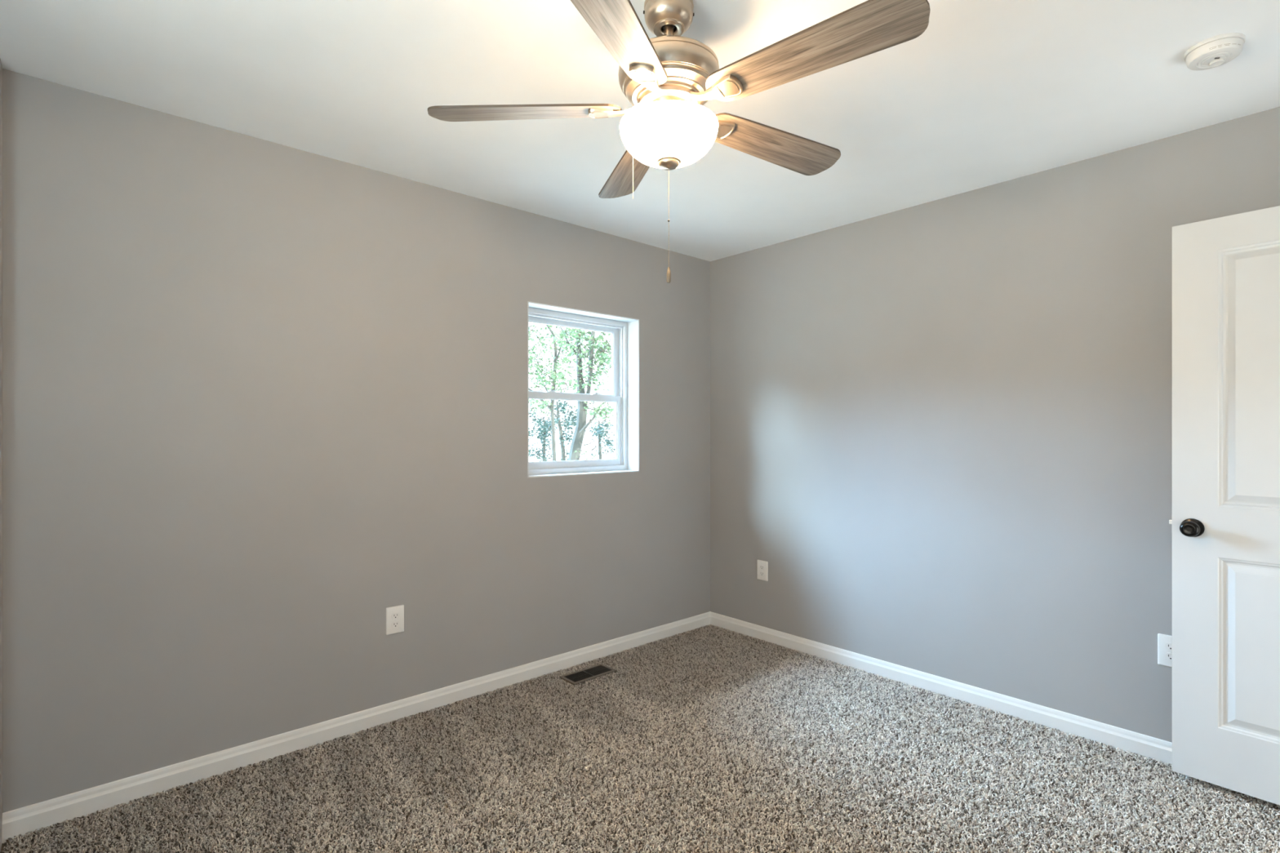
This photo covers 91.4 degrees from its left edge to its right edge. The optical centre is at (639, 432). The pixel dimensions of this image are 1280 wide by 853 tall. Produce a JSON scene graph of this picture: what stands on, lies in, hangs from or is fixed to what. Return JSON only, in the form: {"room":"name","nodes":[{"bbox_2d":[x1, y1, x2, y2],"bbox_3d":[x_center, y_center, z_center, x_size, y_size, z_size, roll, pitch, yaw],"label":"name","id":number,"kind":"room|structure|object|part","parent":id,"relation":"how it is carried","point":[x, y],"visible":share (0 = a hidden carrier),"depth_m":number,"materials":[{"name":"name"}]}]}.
{"room":"empty bedroom","nodes":[
{"label":"empty bedroom","id":0,"kind":"room"},
{"bbox_2d":[0,58,2,852],"bbox_3d":[-2.247,0.070,1.734,0.666,2.454,0.072,0,0,-42],"label":"wall","id":1,"kind":"structure","parent":0,"point":[1,67],"depth_m":1.95,"materials":[{"name":"grey paint"}]},
{"bbox_2d":[2,68,710,813],"bbox_3d":[-1.086,0.070,2.950,4.398,2.454,0.190,0,0,-42],"label":"wall","id":2,"kind":"structure","parent":0,"point":[263,400],"depth_m":2.50,"materials":[{"name":"grey paint"}]},
{"bbox_2d":[1,611,710,844],"bbox_3d":[-0.770,1.252,3.096,3.352,0.090,0.014,0,0,-42],"label":"baseboard","id":3,"kind":"structure","parent":2,"relation":"attached to","point":[22,820],"depth_m":2.53,"materials":[{"name":"white paint"}]},
{"bbox_2d":[386,604,404,635],"bbox_3d":[-1.099,0.841,2.806,0.080,0.122,0.008,0,0,-42],"label":"wall outlet","id":4,"kind":"object","parent":2,"relation":"attached to","point":[394,615],"visible":1,"depth_m":2.80,"materials":[{"name":"white plastic"}]},
{"bbox_2d":[391,621,399,628],"bbox_3d":[-1.097,0.861,2.804,0.034,0.028,0.002,0,0,-42],"label":"receptacle","id":5,"kind":"object","parent":4,"relation":"attached to","point":[395,624],"depth_m":2.80,"materials":[{"name":"white plastic"}]},
{"bbox_2d":[391,612,399,619],"bbox_3d":[-1.097,0.822,2.804,0.034,0.028,0.002,0,0,-42],"label":"receptacle","id":6,"kind":"object","parent":4,"relation":"attached to","point":[395,615],"depth_m":2.80,"materials":[{"name":"white plastic"}]},
{"bbox_2d":[528,306,626,475],"bbox_3d":[-0.394,-0.226,3.639,0.771,0.912,0.085,0,0,-42],"label":"window","id":7,"kind":"structure","parent":2,"relation":"in","point":[618,330],"depth_m":3.74,"materials":[{"name":"white plastic"}]},
{"bbox_3d":[-0.410,-0.425,3.656,0.731,0.462,0.024,0,0,-42],"label":"sash","id":8,"kind":"part","parent":7,"relation":"part of","materials":[{"name":"grey plastic"}]},
{"bbox_3d":[-0.391,-0.012,3.636,0.731,0.429,0.024,0,0,-42],"label":"sash","id":9,"kind":"part","parent":7,"relation":"part of","materials":[{"name":"grey plastic"}]},
{"bbox_2d":[527,301,639,477],"bbox_3d":[-0.359,-0.226,3.600,0.783,0.924,0.191,0,0,-42],"label":"trim","id":10,"kind":"structure","parent":2,"relation":"attached to","point":[633,324],"depth_m":3.80,"materials":[{"name":"white paint"}]},
{"bbox_2d":[0,0,1279,261],"bbox_3d":[0.044,-1.196,1.688,4.398,0.080,3.577,0,0,-42],"label":"ceiling","id":11,"kind":"structure","parent":0,"point":[991,92],"depth_m":2.10,"materials":[{"name":"white paint"}]},
{"bbox_2d":[427,0,929,283],"bbox_3d":[0.117,-0.781,1.690,1.245,0.750,1.248,0,0,-42],"label":"ceiling fan","id":12,"kind":"object","parent":11,"relation":"hanging from","point":[667,77],"visible":1,"depth_m":1.58,"materials":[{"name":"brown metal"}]},
{"bbox_3d":[-0.315,-0.876,1.708,0.530,0.006,0.138,0,13,3],"label":"blade","id":13,"kind":"part","parent":12,"relation":"part of","materials":[{"name":"brown wood"}]},
{"bbox_3d":[-0.106,-0.866,1.701,0.053,0.002,0.052,0,13,3],"label":"inset plate","id":14,"kind":"part","parent":12,"relation":"part of","materials":[{"name":"metal"}]},
{"bbox_3d":[-0.060,-0.876,1.322,0.138,0.006,0.530,14,5,20],"label":"blade","id":15,"kind":"part","parent":12,"relation":"part of","materials":[{"name":"brown wood"}]},
{"bbox_3d":[-0.027,-0.876,2.069,0.138,0.006,0.530,-13,4,-15],"label":"blade","id":16,"kind":"part","parent":12,"relation":"part of","materials":[{"name":"brown wood"}]},
{"bbox_3d":[-0.020,-0.767,1.797,0.002,0.186,0.002,0,0,-42],"label":"pull chain","id":17,"kind":"part","parent":12,"relation":"part of","materials":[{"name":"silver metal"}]},
{"bbox_3d":[0.011,-0.866,1.518,0.052,0.002,0.053,14,5,20],"label":"inset plate","id":18,"kind":"part","parent":12,"relation":"part of","materials":[{"name":"beige metal"}]},
{"bbox_3d":[0.078,-0.580,1.690,0.002,0.270,0.002,0,0,-42],"label":"pull chain","id":19,"kind":"part","parent":12,"relation":"part of","materials":[{"name":"silver metal"}]},
{"bbox_3d":[0.078,-0.781,1.690,0.266,0.096,0.266,0,0,-42],"label":"lamp shade","id":20,"kind":"part","parent":12,"relation":"part of","materials":[{"name":"white glass"}]},
{"bbox_3d":[0.233,-0.866,1.790,0.053,0.002,0.052,0,-13,-33],"label":"inset plate","id":21,"kind":"part","parent":12,"relation":"part of","materials":[{"name":"metal"}]},
{"bbox_3d":[0.220,-0.866,1.573,0.053,0.002,0.052,0,-13,39],"label":"inset plate","id":22,"kind":"part","parent":12,"relation":"part of","materials":[{"name":"metal"}]},
{"bbox_3d":[0.406,-0.876,1.906,0.530,0.006,0.138,0,-13,-33],"label":"blade","id":23,"kind":"part","parent":12,"relation":"part of","materials":[{"name":"brown wood"}]},
{"bbox_3d":[0.385,-0.876,1.445,0.530,0.006,0.138,0,-13,39],"label":"blade","id":24,"kind":"part","parent":12,"relation":"part of","materials":[{"name":"brown wood"}]},
{"bbox_2d":[1183,32,1245,70],"bbox_3d":[1.721,-1.133,1.873,0.137,0.047,0.137,0,0,-42],"label":"smoke detector","id":25,"kind":"object","parent":11,"relation":"attached to","point":[1214,51],"visible":1,"depth_m":1.84,"materials":[{"name":"white plastic"}]},
{"bbox_2d":[0,628,1279,852],"bbox_3d":[0.044,1.327,1.688,4.398,0.060,3.577,0,0,-42],"label":"floor","id":26,"kind":"structure","parent":0,"point":[822,724],"depth_m":2.22,"materials":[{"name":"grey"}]},
{"bbox_2d":[559,663,616,686],"bbox_3d":[-0.276,1.289,3.332,0.281,0.016,0.133,0,0,-42],"label":"floor vent","id":27,"kind":"object","parent":26,"relation":"in","point":[591,673],"visible":1,"depth_m":3.32,"materials":[{"name":"brown metal"}]},
{"bbox_2d":[564,665,610,682],"bbox_3d":[-0.276,1.288,3.332,0.249,0.012,0.101,0,0,-42],"label":"grille","id":28,"kind":"object","parent":27,"relation":"attached to","point":[591,673],"depth_m":3.32,"materials":[{"name":"brown metal"}]},
{"bbox_2d":[1,624,1279,852],"bbox_3d":[0.289,1.290,1.902,3.339,0.014,3.177,0,0,-42],"label":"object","id":29,"kind":"structure","parent":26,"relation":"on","point":[815,668],"depth_m":2.31,"materials":[{"name":"grey carpet"}]},
{"bbox_2d":[710,106,1279,742],"bbox_3d":[1.674,0.070,3.021,0.190,2.454,3.387,0,0,-42],"label":"wall","id":30,"kind":"structure","parent":0,"point":[941,429],"depth_m":2.95,"materials":[{"name":"grey paint"}]},
{"bbox_2d":[756,560,768,581],"bbox_3d":[0.761,0.858,3.892,0.008,0.122,0.080,0,0,-42],"label":"wall outlet","id":31,"kind":"object","parent":30,"relation":"attached to","point":[762,566],"visible":1,"depth_m":3.89,"materials":[{"name":"white plastic"}]},
{"bbox_2d":[710,611,1172,767],"bbox_3d":[1.535,1.252,3.024,0.014,0.090,3.197,0,0,-42],"label":"baseboard","id":32,"kind":"structure","parent":30,"relation":"attached to","point":[1158,749],"depth_m":2.97,"materials":[{"name":"white paint"}]},
{"bbox_2d":[1157,633,1172,667],"bbox_3d":[2.068,0.853,2.434,0.008,0.122,0.080,0,0,-42],"label":"wall outlet","id":33,"kind":"object","parent":30,"relation":"attached to","point":[1164,642],"visible":0.68,"depth_m":2.44,"materials":[{"name":"white plastic"}]},
{"bbox_2d":[1164,652,1172,661],"bbox_3d":[2.066,0.872,2.432,0.002,0.028,0.034,0,0,-42],"label":"receptacle","id":34,"kind":"object","parent":33,"relation":"attached to","point":[1168,655],"depth_m":2.44,"materials":[{"name":"white plastic"}]},
{"bbox_2d":[1164,642,1172,650],"bbox_3d":[2.066,0.833,2.432,0.002,0.028,0.034,0,0,-42],"label":"receptacle","id":35,"kind":"object","parent":33,"relation":"attached to","point":[1168,646],"depth_m":2.44,"materials":[{"name":"white plastic"}]},
{"bbox_3d":[1.150,0.071,0.453,4.018,2.454,0.120,0,0,-42],"label":"wall","id":36,"kind":"structure","parent":0,"visible":0},
{"bbox_2d":[1168,205,1279,805],"bbox_3d":[2.243,0.246,2.052,0.164,2.031,0.783,0,0,-40],"label":"door","id":37,"kind":"structure","parent":36,"relation":"in","point":[1225,522],"depth_m":2.22,"materials":[{"name":"white paint"}]},
{"bbox_3d":[1.993,0.347,2.263,0.052,0.057,0.057,0,0,-40],"label":"knob","id":38,"kind":"part","parent":37,"relation":"part of","materials":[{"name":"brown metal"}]},
{"label":"outside","id":39,"kind":"structure","parent":0,"visible":0},
{"bbox_2d":[528,453,615,462],"bbox_3d":[-4.003,2.233,4.469,90.000,0.500,90.000,0,0,-42],"label":"ground","id":40,"kind":"structure","parent":39,"point":[609,455],"depth_m":53.69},
{"bbox_2d":[528,405,560,462],"bbox_3d":[-4.062,0.778,19.045,3.359,3.210,4.433,0,0,-3],"label":"shrub","id":41,"kind":"object","parent":40,"relation":"on","point":[546,428],"visible":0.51,"depth_m":18.73,"materials":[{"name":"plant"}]},
{"bbox_2d":[528,323,570,461],"bbox_3d":[-3.123,-1.064,15.045,3.398,6.896,4.232,0,0,-21],"label":"tree","id":42,"kind":"object","parent":40,"relation":"on","point":[556,357],"visible":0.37,"depth_m":14.94,"materials":[{"name":"green plant"}]},
{"bbox_2d":[546,400,586,461],"bbox_3d":[-2.185,0.642,17.195,1.191,3.485,3.863,0,0,-10],"label":"tree","id":43,"kind":"object","parent":40,"relation":"on","point":[559,405],"visible":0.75,"depth_m":16.93,"materials":[{"name":"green plant"}]},
{"bbox_2d":[537,323,615,460],"bbox_3d":[-0.910,-0.503,11.861,1.987,5.775,3.953,0,0,2],"label":"tree","id":44,"kind":"object","parent":40,"relation":"on","point":[575,450],"visible":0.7,"depth_m":11.85,"materials":[{"name":"green plant"}]},
{"bbox_2d":[585,419,615,459],"bbox_3d":[-1.167,0.978,19.519,1.270,2.812,4.599,0,0,-9],"label":"shrub","id":45,"kind":"object","parent":40,"relation":"on","point":[599,430],"visible":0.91,"depth_m":19.82,"materials":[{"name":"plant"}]}
]}

